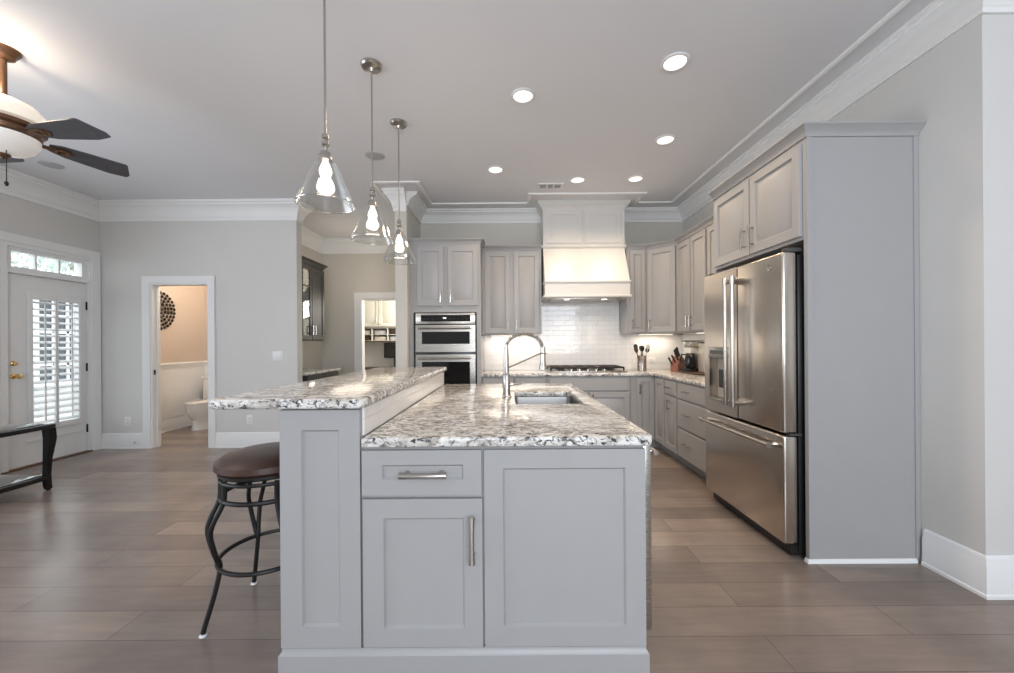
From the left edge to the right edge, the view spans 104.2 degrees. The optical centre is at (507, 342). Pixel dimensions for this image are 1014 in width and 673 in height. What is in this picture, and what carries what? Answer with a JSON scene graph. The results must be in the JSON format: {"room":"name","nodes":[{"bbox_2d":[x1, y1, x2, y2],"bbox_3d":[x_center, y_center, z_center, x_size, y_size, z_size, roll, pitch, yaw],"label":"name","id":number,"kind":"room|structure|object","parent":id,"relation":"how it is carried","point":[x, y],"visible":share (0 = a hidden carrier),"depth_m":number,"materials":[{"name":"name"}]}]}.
{"room":"kitchen","nodes":[
{"label":"kitchen","id":0,"kind":"room"},
{"bbox_2d":[0,193,98,251],"bbox_3d":[-5.142,-0.213,0.915,0.140,3.050,8.230,0,0,0],"label":"wall","id":1,"kind":"structure","parent":0,"point":[18,216],"depth_m":4.35,"materials":[{"name":"paint"}]},
{"bbox_2d":[0,240,92,473],"bbox_3d":[-5.122,0.140,4.371,0.175,2.347,0.882,0,0,0],"label":"door","id":2,"kind":"structure","parent":1,"relation":"in","point":[18,288],"depth_m":4.31,"materials":[{"name":"white wood"}]},
{"bbox_2d":[7,246,87,279],"bbox_3d":[-5.146,-0.878,4.402,0.080,0.230,0.793,0,0,0],"label":"window","id":3,"kind":"structure","parent":2,"relation":"attached to","point":[81,266],"depth_m":4.43,"materials":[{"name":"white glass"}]},
{"bbox_2d":[0,231,101,474],"bbox_3d":[-5.057,0.096,4.371,0.025,2.430,1.052,0,0,0],"label":"trim","id":4,"kind":"structure","parent":1,"relation":"attached to","point":[6,236],"depth_m":4.83,"materials":[{"name":"white wood"}]},
{"bbox_2d":[160,286,207,362],"bbox_3d":[-4.252,-0.219,5.940,1.920,3.050,1.820,0,0,0],"label":"wall","id":5,"kind":"structure","parent":0,"point":[185,339],"depth_m":6.21,"materials":[{"name":"beige paint"}]},
{"bbox_2d":[160,291,175,329],"bbox_3d":[-5.058,-0.474,5.721,0.030,0.569,0.568,0,0,0],"label":"art","id":6,"kind":"object","parent":5,"relation":"attached to","point":[167,295],"visible":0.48,"depth_m":5.83,"materials":[{"name":"black metal"}]},
{"bbox_2d":[99,221,302,432],"bbox_3d":[-3.847,-0.222,4.970,2.450,3.050,0.120,0,0,0],"label":"wall","id":7,"kind":"structure","parent":0,"point":[256,266],"depth_m":4.91,"materials":[{"name":"paint"}]},
{"bbox_2d":[101,433,142,448],"bbox_3d":[-4.788,1.214,4.899,0.548,0.190,0.022,0,0,0],"label":"baseboard","id":8,"kind":"structure","parent":7,"relation":"attached to","point":[108,440],"depth_m":4.89,"materials":[{"name":"white wood"}]},
{"bbox_2d":[125,417,130,425],"bbox_3d":[-4.723,0.974,4.905,0.075,0.118,0.008,0,0,0],"label":"electrical outlet","id":9,"kind":"object","parent":7,"relation":"attached to","point":[127,419],"visible":1,"depth_m":4.90,"materials":[{"name":"white plastic"}]},
{"bbox_2d":[141,276,216,448],"bbox_3d":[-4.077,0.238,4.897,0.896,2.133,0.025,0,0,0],"label":"trim","id":10,"kind":"structure","parent":7,"relation":"attached to","point":[145,280],"depth_m":4.89,"materials":[{"name":"white wood"}]},
{"bbox_2d":[247,415,252,424],"bbox_3d":[-3.208,0.953,4.905,0.075,0.118,0.008,0,0,0],"label":"electrical outlet","id":11,"kind":"object","parent":7,"relation":"attached to","point":[249,417],"visible":1,"depth_m":4.90,"materials":[{"name":"white plastic"}]},
{"bbox_2d":[273,351,281,360],"bbox_3d":[-2.864,0.161,4.905,0.120,0.118,0.010,0,0,0],"label":"light switch","id":12,"kind":"object","parent":7,"relation":"attached to","point":[277,355],"visible":1,"depth_m":4.90,"materials":[{"name":"white plastic"}]},
{"bbox_2d":[302,245,321,367],"bbox_3d":[-3.232,-0.226,5.940,0.120,3.050,1.820,0,0,0],"label":"wall","id":13,"kind":"structure","parent":0,"point":[311,350],"depth_m":6.39,"materials":[{"name":"beige paint"}]},
{"bbox_2d":[302,256,327,340],"bbox_3d":[-2.977,-0.611,5.665,0.392,1.155,0.950,0,0,0],"label":"upper cabinet","id":14,"kind":"object","parent":13,"relation":"attached to","point":[313,312],"visible":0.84,"depth_m":5.71,"materials":[{"name":"paint"}]},
{"bbox_2d":[321,253,394,374],"bbox_3d":[-2.242,-0.233,6.790,1.860,3.050,0.120,0,0,0],"label":"wall","id":15,"kind":"structure","parent":0,"point":[345,275],"depth_m":6.73,"materials":[{"name":"beige paint"}]},
{"bbox_2d":[354,292,394,371],"bbox_3d":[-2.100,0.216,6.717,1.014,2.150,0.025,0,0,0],"label":"trim","id":16,"kind":"structure","parent":15,"relation":"attached to","point":[368,295],"depth_m":6.71,"materials":[{"name":"white wood"}]},
{"bbox_2d":[365,342,395,366],"bbox_3d":[-2.502,-0.232,7.230,4.440,3.050,3.580,0,0,0],"label":"wall","id":17,"kind":"structure","parent":0,"point":[374,351],"depth_m":8.90,"materials":[{"name":"paint"}]},
{"bbox_2d":[161,366,207,419],"bbox_3d":[-4.175,0.725,5.815,1.780,0.780,1.570,0,0,0],"label":"wainscoting","id":18,"kind":"structure","parent":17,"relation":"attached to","point":[179,386],"depth_m":6.08,"materials":[{"name":"white wood"}]},
{"bbox_2d":[161,361,207,368],"bbox_3d":[-4.178,0.333,5.815,1.780,0.085,1.570,0,0,0],"label":"trim","id":19,"kind":"structure","parent":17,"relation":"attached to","point":[193,363],"depth_m":6.13,"materials":[{"name":"white wood"}]},
{"bbox_2d":[0,165,406,253],"bbox_3d":[-3.131,-1.635,1.865,3.900,0.235,9.730,0,0,0],"label":"trim","id":20,"kind":"structure","parent":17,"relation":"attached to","point":[23,186],"depth_m":4.84,"materials":[{"name":"white wood"}]},
{"bbox_2d":[161,414,279,447],"bbox_3d":[-3.826,1.208,5.744,2.472,0.190,1.712,0,0,0],"label":"baseboard","id":21,"kind":"structure","parent":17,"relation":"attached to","point":[223,439],"depth_m":4.90,"materials":[{"name":"white wood"}]},
{"bbox_2d":[364,300,394,327],"bbox_3d":[-2.801,-0.799,8.696,1.050,0.910,0.400,0,0,0],"label":"upper cabinet","id":22,"kind":"object","parent":17,"relation":"attached to","point":[376,313],"visible":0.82,"depth_m":8.54,"materials":[{"name":"beige paint"}]},
{"bbox_2d":[365,327,395,341],"bbox_3d":[-2.796,-0.181,8.742,1.070,0.317,0.308,0,0,0],"label":"cubby shelf","id":23,"kind":"object","parent":17,"relation":"attached to","point":[372,329],"visible":0.3,"depth_m":8.60,"materials":[{"name":"beige paint"}]},
{"bbox_2d":[365,336,370,340],"bbox_3d":[-3.141,-0.103,8.740,0.248,0.100,0.208,0,0,0],"label":"storage box","id":24,"kind":"object","parent":23,"relation":"in","point":[367,338],"visible":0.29,"depth_m":8.64,"materials":[{"name":"brown wood"}]},
{"bbox_2d":[374,336,386,340],"bbox_3d":[-2.797,-0.105,8.740,0.248,0.100,0.208,0,0,0],"label":"storage box","id":25,"kind":"object","parent":23,"relation":"in","point":[377,338],"visible":0.78,"depth_m":8.64,"materials":[{"name":"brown wood"}]},
{"bbox_2d":[375,330,386,333],"bbox_3d":[-2.798,-0.240,8.740,0.248,0.100,0.208,0,0,0],"label":"storage box","id":26,"kind":"object","parent":23,"relation":"in","point":[376,331],"visible":0.63,"depth_m":8.64,"materials":[{"name":"grey"}]},
{"bbox_2d":[373,0,912,205],"bbox_3d":[1.305,-1.773,3.911,7.500,0.019,2.735,0,0,37],"label":"trim","id":27,"kind":"structure","parent":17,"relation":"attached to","point":[903,3],"depth_m":3.66,"materials":[{"name":"white wood"}]},
{"bbox_2d":[395,207,419,366],"bbox_3d":[-1.242,-0.240,5.725,0.140,3.050,2.250,0,0,0],"label":"wall partition","id":28,"kind":"structure","parent":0,"point":[410,228],"depth_m":4.60,"materials":[{"name":"beige paint"}]},
{"bbox_2d":[0,0,933,237],"bbox_3d":[-0.463,-1.821,3.000,9.700,0.100,12.400,0,0,0],"label":"ceiling","id":29,"kind":"structure","parent":0,"point":[198,99],"depth_m":2.73,"materials":[{"name":"paint"}]},
{"bbox_2d":[37,161,64,168],"bbox_3d":[-4.462,-1.737,3.860,0.176,0.010,0.176,0,0,0],"label":"ceiling speaker","id":30,"kind":"object","parent":29,"relation":"attached to","point":[44,163],"visible":1,"depth_m":3.85,"materials":[{"name":"grey plastic"}]},
{"bbox_2d":[0,42,129,185],"bbox_3d":[-2.958,-1.338,2.357,1.128,0.829,1.178,0,0,0],"label":"ceiling fan","id":31,"kind":"object","parent":29,"relation":"hanging from","point":[24,131],"visible":1,"depth_m":2.34,"materials":[{"name":"brown wood"}]},
{"bbox_2d":[294,0,355,213],"bbox_3d":[-0.867,-1.210,1.870,0.265,1.114,0.265,0,0,0],"label":"pendant light","id":32,"kind":"object","parent":29,"relation":"hanging from","point":[325,171],"visible":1,"depth_m":1.86,"materials":[{"name":"clear glass"}]},
{"bbox_2d":[318,133,332,163],"bbox_3d":[-0.865,-0.927,1.870,0.064,0.131,0.064,0,0,0],"label":"socket","id":33,"kind":"object","parent":32,"relation":"attached to","point":[324,156],"depth_m":1.86,"materials":[{"name":"silver metal"}]},
{"bbox_2d":[350,57,393,244],"bbox_3d":[-0.864,-1.210,2.510,0.265,1.114,0.265,0,0,0],"label":"pendant light","id":34,"kind":"object","parent":29,"relation":"hanging from","point":[371,66],"visible":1,"depth_m":2.50,"materials":[{"name":"clear glass"}]},
{"bbox_2d":[367,186,377,208],"bbox_3d":[-0.862,-0.927,2.510,0.064,0.131,0.064,0,0,0],"label":"socket","id":35,"kind":"object","parent":34,"relation":"attached to","point":[372,204],"depth_m":2.50,"materials":[{"name":"silver metal"}]},
{"bbox_2d":[365,151,384,159],"bbox_3d":[-1.252,-1.760,3.720,0.176,0.010,0.176,0,0,0],"label":"ceiling speaker","id":36,"kind":"object","parent":29,"relation":"attached to","point":[376,155],"visible":0.88,"depth_m":3.70,"materials":[{"name":"grey plastic"}]},
{"bbox_2d":[382,118,415,264],"bbox_3d":[-0.875,-1.210,3.170,0.265,1.114,0.265,0,0,0],"label":"pendant light","id":37,"kind":"object","parent":29,"relation":"hanging from","point":[397,123],"visible":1,"depth_m":3.16,"materials":[{"name":"clear glass"}]},
{"bbox_2d":[395,219,402,235],"bbox_3d":[-0.873,-0.927,3.170,0.064,0.131,0.064,0,0,0],"label":"socket","id":38,"kind":"object","parent":37,"relation":"attached to","point":[398,232],"depth_m":3.16,"materials":[{"name":"silver metal"}]},
{"bbox_2d":[487,165,503,173],"bbox_3d":[-0.127,-1.767,4.030,0.176,0.010,0.176,0,0,0],"label":"recessed light","id":39,"kind":"object","parent":29,"relation":"in","point":[494,169],"visible":1,"depth_m":4.02,"materials":[{"name":"white plastic"}]},
{"bbox_2d":[511,88,534,103],"bbox_3d":[0.108,-1.769,2.830,0.176,0.010,0.176,0,0,0],"label":"recessed light","id":40,"kind":"object","parent":29,"relation":"in","point":[520,95],"visible":1,"depth_m":2.82,"materials":[{"name":"white plastic"}]},
{"bbox_2d":[537,183,563,188],"bbox_3d":[0.478,-1.771,4.460,0.280,0.012,0.150,0,0,0],"label":"ceiling vent","id":41,"kind":"object","parent":29,"relation":"in","point":[540,185],"visible":1,"depth_m":4.45,"materials":[{"name":"white plastic"}]},
{"bbox_2d":[569,176,585,182],"bbox_3d":[0.758,-1.774,4.300,0.176,0.010,0.176,0,0,0],"label":"recessed light","id":42,"kind":"object","parent":29,"relation":"in","point":[578,179],"visible":1,"depth_m":4.29,"materials":[{"name":"white plastic"}]},
{"bbox_2d":[627,175,643,181],"bbox_3d":[1.383,-1.778,4.280,0.176,0.010,0.176,0,0,0],"label":"recessed light","id":43,"kind":"object","parent":29,"relation":"in","point":[636,178],"visible":1,"depth_m":4.27,"materials":[{"name":"white plastic"}]},
{"bbox_2d":[655,134,675,144],"bbox_3d":[1.378,-1.778,3.460,0.176,0.010,0.176,0,0,0],"label":"recessed light","id":44,"kind":"object","parent":29,"relation":"in","point":[666,139],"visible":1,"depth_m":3.45,"materials":[{"name":"white plastic"}]},
{"bbox_2d":[660,52,689,71],"bbox_3d":[1.058,-1.776,2.500,0.176,0.010,0.176,0,0,0],"label":"recessed light","id":45,"kind":"object","parent":29,"relation":"in","point":[675,61],"visible":1,"depth_m":2.49,"materials":[{"name":"white plastic"}]},
{"bbox_2d":[0,425,1013,672],"bbox_3d":[-0.441,1.309,3.000,9.700,0.060,12.400,0,0,0],"label":"floor","id":46,"kind":"structure","parent":0,"point":[110,568],"depth_m":2.03,"materials":[{"name":"brown wood"}]},
{"bbox_2d":[0,424,56,493],"bbox_3d":[-4.378,1.009,2.950,0.668,0.594,1.188,0,0,0],"label":"coffee table","id":47,"kind":"object","parent":46,"relation":"on","point":[49,433],"visible":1,"depth_m":3.44,"materials":[{"name":"black wood"}]},
{"bbox_2d":[0,475,39,487],"bbox_3d":[-4.377,1.167,2.950,0.560,0.008,1.070,0,0,0],"label":"shelf","id":48,"kind":"object","parent":47,"relation":"attached to","point":[5,480],"depth_m":3.38,"materials":[{"name":"clear glass"}]},
{"bbox_2d":[184,376,207,430],"bbox_3d":[-4.694,0.923,6.191,0.484,0.769,0.767,0,0,0],"label":"toilet","id":49,"kind":"object","parent":46,"relation":"on","point":[197,410],"visible":0.41,"depth_m":5.92,"materials":[{"name":"white ceramic"}]},
{"bbox_2d":[199,442,279,638],"bbox_3d":[-1.159,0.896,1.930,0.452,0.776,0.452,0,0,-3],"label":"bar stool","id":50,"kind":"object","parent":46,"relation":"on","point":[247,465],"visible":0.55,"depth_m":1.75,"materials":[{"name":"black metal"}]},
{"bbox_2d":[302,371,338,381],"bbox_3d":[-2.855,0.860,5.585,0.609,0.872,0.970,0,0,0],"label":"base cabinet","id":51,"kind":"object","parent":46,"relation":"on","point":[333,373],"visible":0.02,"depth_m":5.46,"materials":[{"name":"paint"}]},
{"bbox_2d":[302,368,339,375],"bbox_3d":[-2.876,0.406,5.580,0.578,0.035,1.040,0,0,0],"label":"countertop","id":52,"kind":"structure","parent":51,"relation":"on","point":[305,371],"depth_m":5.58,"materials":[{"name":"stone"}]},
{"bbox_2d":[408,238,484,383],"bbox_3d":[-0.723,0.025,4.966,0.890,2.512,0.700,0,0,0],"label":"tall cabinet","id":53,"kind":"object","parent":46,"relation":"on","point":[445,276],"visible":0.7,"depth_m":4.67,"materials":[{"name":"grey paint"}]},
{"bbox_2d":[414,313,476,384],"bbox_3d":[-0.743,0.246,4.910,0.730,1.210,0.639,0,0,0],"label":"double oven","id":54,"kind":"object","parent":53,"relation":"in","point":[448,340],"visible":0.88,"depth_m":4.65,"materials":[{"name":"silver metal"}]},
{"bbox_2d":[278,372,649,672],"bbox_3d":[-0.146,0.763,2.469,1.482,1.028,1.982,0,0,0],"label":"kitchen island","id":55,"kind":"object","parent":46,"relation":"on","point":[512,559],"visible":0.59,"depth_m":1.52,"materials":[{"name":"grey paint"}]},
{"bbox_2d":[209,367,445,409],"bbox_3d":[-0.849,0.233,2.513,0.598,0.038,2.035,0,0,0],"label":"island countertop","id":56,"kind":"structure","parent":55,"relation":"on","point":[360,389],"depth_m":1.75,"materials":[{"name":"stone"}]},
{"bbox_2d":[361,383,651,447],"bbox_3d":[0.000,0.378,2.498,1.118,0.039,1.985,0,0,0],"label":"island countertop","id":57,"kind":"structure","parent":55,"relation":"on","point":[453,415],"depth_m":1.77,"materials":[{"name":"stone"}]},
{"bbox_2d":[502,332,546,397],"bbox_3d":[0.106,0.141,2.600,0.300,0.431,0.066,0,0,0],"label":"kitchen faucet","id":58,"kind":"object","parent":57,"relation":"on","point":[506,376],"visible":1,"depth_m":2.59,"materials":[{"name":"silver metal"}]},
{"bbox_2d":[515,397,578,403],"bbox_3d":[0.252,0.493,2.607,0.447,0.192,0.625,0,0,0],"label":"sink","id":59,"kind":"object","parent":57,"relation":"in","point":[519,400],"visible":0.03,"depth_m":2.90,"materials":[{"name":"silver metal"}]},
{"bbox_2d":[643,445,658,629],"bbox_3d":[0.310,0.778,1.860,0.609,0.741,0.570,0,0,0],"label":"dishwasher","id":60,"kind":"object","parent":55,"relation":"in","point":[649,449],"visible":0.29,"depth_m":1.57,"materials":[{"name":"silver metal"}]},
{"bbox_2d":[482,377,546,383],"bbox_3d":[0.078,0.838,4.981,0.780,0.875,0.670,0,0,0],"label":"base cabinet","id":61,"kind":"object","parent":46,"relation":"on","point":[485,380],"visible":0.02,"depth_m":4.69,"materials":[{"name":"grey paint"}]},
{"bbox_2d":[547,376,630,421],"bbox_3d":[0.965,0.832,4.981,0.991,0.875,0.670,0,0,0],"label":"base cabinet","id":62,"kind":"object","parent":46,"relation":"on","point":[613,392],"visible":0.22,"depth_m":4.69,"materials":[{"name":"grey paint"}]},
{"bbox_2d":[630,376,672,455],"bbox_3d":[1.915,0.825,4.860,0.904,0.875,0.916,0,0,0],"label":"base cabinet","id":63,"kind":"object","parent":46,"relation":"on","point":[647,398],"visible":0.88,"depth_m":4.69,"materials":[{"name":"grey paint"}]},
{"bbox_2d":[481,369,704,386],"bbox_3d":[1.019,0.375,4.295,2.669,0.037,2.025,0,0,0],"label":"countertop","id":64,"kind":"structure","parent":63,"relation":"on","point":[697,380],"depth_m":4.68,"materials":[{"name":"stone"}]},
{"bbox_2d":[545,365,626,372],"bbox_3d":[0.968,0.323,5.010,0.940,0.067,0.520,0,0,0],"label":"gas cooktop","id":65,"kind":"object","parent":64,"relation":"in","point":[553,368],"visible":1,"depth_m":4.82,"materials":[{"name":"silver metal"}]},
{"bbox_2d":[637,355,646,370],"bbox_3d":[1.702,0.256,5.020,0.126,0.191,0.126,0,0,0],"label":"utensil crock","id":66,"kind":"object","parent":64,"relation":"on","point":[641,360],"visible":0.95,"depth_m":4.97,"materials":[{"name":"silver metal"}]},
{"bbox_2d":[670,356,684,371],"bbox_3d":[2.098,0.256,4.877,0.160,0.184,0.100,0,0,-34],"label":"knife block","id":67,"kind":"object","parent":64,"relation":"on","point":[675,367],"visible":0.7,"depth_m":4.83,"materials":[{"name":"brown wood"}]},
{"bbox_2d":[678,371,704,375],"bbox_3d":[2.185,0.338,4.470,0.305,0.019,0.500,0,0,0],"label":"serving board","id":68,"kind":"object","parent":64,"relation":"on","point":[698,373],"visible":0.48,"depth_m":4.40,"materials":[{"name":"brown wood"}]},
{"bbox_2d":[679,340,704,371],"bbox_3d":[2.161,0.149,4.631,0.225,0.358,0.197,0,0,-14],"label":"coffee maker","id":69,"kind":"object","parent":68,"relation":"on","point":[691,359],"visible":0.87,"depth_m":4.57,"materials":[{"name":"black plastic"}]},
{"bbox_2d":[698,341,704,371],"bbox_3d":[2.246,0.155,4.420,0.154,0.345,0.194,0,0,0],"label":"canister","id":70,"kind":"object","parent":68,"relation":"on","point":[701,346],"visible":0.28,"depth_m":4.43,"materials":[{"name":"silver plastic"}]},
{"bbox_2d":[664,379,685,464],"bbox_3d":[2.030,0.824,4.236,0.670,0.875,0.328,0,0,0],"label":"base cabinet","id":71,"kind":"object","parent":46,"relation":"on","point":[671,421],"visible":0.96,"depth_m":4.20,"materials":[{"name":"grey paint"}]},
{"bbox_2d":[677,381,710,478],"bbox_3d":[2.030,0.824,3.676,0.670,0.875,0.787,0,0,0],"label":"base cabinet","id":72,"kind":"object","parent":46,"relation":"on","point":[691,401],"visible":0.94,"depth_m":3.74,"materials":[{"name":"grey paint"}]},
{"bbox_2d":[698,248,805,554],"bbox_3d":[1.934,0.344,2.771,0.796,1.813,0.929,0,0,0],"label":"refrigerator","id":73,"kind":"object","parent":46,"relation":"on","point":[754,311],"visible":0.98,"depth_m":2.52,"materials":[{"name":"silver metal"}]},
{"bbox_2d":[708,120,926,563],"bbox_3d":[2.009,0.007,2.750,0.705,2.510,1.061,0,0,0],"label":"tall cabinet","id":74,"kind":"object","parent":46,"relation":"on","point":[845,193],"visible":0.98,"depth_m":2.27,"materials":[{"name":"grey paint"}]},
{"bbox_3d":[-2.394,0.910,8.570,2.400,0.765,0.620,0,0,0],"label":"desk","id":75,"kind":"object","parent":46,"relation":"on","visible":0},
{"bbox_2d":[384,343,395,366],"bbox_3d":[-2.478,0.263,8.680,0.480,0.530,0.180,0,0,0],"label":"computer monitor","id":76,"kind":"object","parent":75,"relation":"on","point":[389,348],"visible":0.45,"depth_m":8.65,"materials":[{"name":"black plastic"}]},
{"bbox_2d":[420,222,682,370],"bbox_3d":[0.655,-0.254,5.380,3.653,3.050,0.120,0,0,0],"label":"wall","id":77,"kind":"structure","parent":0,"point":[635,232],"depth_m":5.32,"materials":[{"name":"beige paint"}]},
{"bbox_2d":[406,191,540,223],"bbox_3d":[-0.371,-1.690,4.960,1.622,0.162,0.720,0,0,0],"label":"trim","id":78,"kind":"structure","parent":77,"relation":"attached to","point":[415,203],"depth_m":5.25,"materials":[{"name":"white wood"}]},
{"bbox_2d":[482,245,541,334],"bbox_3d":[0.050,-0.669,5.122,0.746,1.110,0.392,0,0,0],"label":"upper cabinet","id":79,"kind":"object","parent":77,"relation":"attached to","point":[511,274],"visible":0.98,"depth_m":4.97,"materials":[{"name":"grey paint"}]},
{"bbox_2d":[490,334,526,335],"bbox_3d":[0.049,-0.105,5.190,0.560,0.018,0.040,0,0,0],"label":"light","id":80,"kind":"object","parent":79,"relation":"attached to","point":[491,334],"visible":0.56,"depth_m":5.17,"materials":[{"name":"white plastic"}]},
{"bbox_2d":[519,357,526,362],"bbox_3d":[0.202,0.225,5.305,0.118,0.075,0.010,0,0,0],"label":"electrical outlet","id":81,"kind":"object","parent":77,"relation":"attached to","point":[520,358],"visible":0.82,"depth_m":5.30,"materials":[{"name":"white plastic"}]},
{"bbox_2d":[484,302,682,369],"bbox_3d":[1.017,-0.137,5.315,2.671,0.988,0.010,0,0,0],"label":"backsplash","id":82,"kind":"structure","parent":77,"relation":"attached to","point":[573,333],"depth_m":5.31,"materials":[{"name":"tile"}]},
{"bbox_2d":[536,200,631,301],"bbox_3d":[0.958,-1.159,5.035,1.160,1.243,0.561,0,0,0],"label":"range hood","id":83,"kind":"object","parent":77,"relation":"attached to","point":[583,257],"visible":0.88,"depth_m":4.95,"materials":[{"name":"white paint"}]},
{"bbox_2d":[619,244,646,333],"bbox_3d":[1.624,-0.680,5.122,0.249,1.110,0.392,0,0,0],"label":"upper cabinet","id":84,"kind":"object","parent":77,"relation":"attached to","point":[632,310],"visible":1,"depth_m":4.97,"materials":[{"name":"grey paint"}]},
{"bbox_2d":[647,357,654,362],"bbox_3d":[1.922,0.233,5.305,0.118,0.075,0.010,0,0,0],"label":"electrical outlet","id":85,"kind":"object","parent":77,"relation":"attached to","point":[649,360],"visible":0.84,"depth_m":5.30,"materials":[{"name":"white plastic"}]},
{"bbox_2d":[646,239,694,332],"bbox_3d":[2.044,-0.683,5.005,0.625,1.110,0.625,0,0,0],"label":"upper cabinet","id":86,"kind":"object","parent":77,"relation":"attached to","point":[661,257],"visible":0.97,"depth_m":4.83,"materials":[{"name":"grey paint"}]},
{"bbox_2d":[638,333,672,334],"bbox_3d":[1.929,-0.118,5.160,0.450,0.018,0.040,0,0,0],"label":"light","id":87,"kind":"object","parent":86,"relation":"attached to","point":[638,333],"visible":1,"depth_m":5.14,"materials":[{"name":"white plastic"}]},
{"bbox_2d":[683,15,1013,561],"bbox_3d":[3.380,-0.273,3.640,2.037,3.050,3.360,0,0,0],"label":"wall","id":88,"kind":"structure","parent":0,"point":[963,87],"depth_m":2.04,"materials":[{"name":"paint"}]},
{"bbox_2d":[675,221,707,331],"bbox_3d":[2.160,-0.684,4.354,0.392,1.110,0.708,0,0,0],"label":"upper cabinet","id":89,"kind":"object","parent":88,"relation":"attached to","point":[692,244],"visible":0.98,"depth_m":4.31,"materials":[{"name":"grey paint"}]},
{"bbox_2d":[683,333,704,359],"bbox_3d":[2.359,0.093,4.296,0.010,0.508,2.027,0,0,0],"label":"backsplash","id":90,"kind":"structure","parent":88,"relation":"attached to","point":[686,336],"depth_m":5.09,"materials":[{"name":"tile"}]},
{"bbox_2d":[704,215,714,276],"bbox_3d":[2.160,-0.684,3.642,0.392,1.110,0.717,0,0,0],"label":"upper cabinet","id":91,"kind":"object","parent":88,"relation":"attached to","point":[709,221],"visible":0.02,"depth_m":3.92,"materials":[{"name":"grey paint"}]},
{"bbox_2d":[624,0,1013,221],"bbox_3d":[2.436,-1.710,3.322,1.849,0.162,4.428,0,0,-30],"label":"trim","id":92,"kind":"structure","parent":88,"relation":"attached to","point":[938,21],"depth_m":2.50,"materials":[{"name":"white wood"}]},
{"bbox_2d":[921,529,1013,599],"bbox_3d":[3.328,1.150,2.090,1.961,0.205,0.309,0,0,0],"label":"baseboard","id":93,"kind":"structure","parent":88,"relation":"attached to","point":[990,577],"depth_m":2.01,"materials":[{"name":"white wood"}]},
{"label":"outside","id":94,"kind":"structure","parent":0,"visible":0},
{"bbox_2d":[34,406,73,423],"bbox_3d":[-9.595,1.408,5.000,8.790,0.070,18.000,0,0,0],"label":"ground","id":95,"kind":"structure","parent":94,"point":[68,407],"depth_m":7.65,"materials":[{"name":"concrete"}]},
{"bbox_2d":[11,252,69,274],"bbox_3d":[-13.908,-0.987,11.243,2.103,4.792,1.912,0,0,0],"label":"tree","id":96,"kind":"object","parent":95,"relation":"on","point":[17,259],"visible":0.19,"depth_m":11.36,"materials":[{"name":"green plant"}]},
{"bbox_2d":[28,255,74,274],"bbox_3d":[-11.511,-0.816,10.498,1.671,4.417,1.640,0,0,41],"label":"tree","id":97,"kind":"object","parent":95,"relation":"on","point":[63,265],"visible":0.13,"depth_m":10.04,"materials":[{"name":"green plant"}]},
{"bbox_2d":[33,300,73,407],"bbox_3d":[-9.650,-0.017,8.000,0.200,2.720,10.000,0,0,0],"label":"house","id":98,"kind":"structure","parent":95,"relation":"on","point":[35,312],"depth_m":8.28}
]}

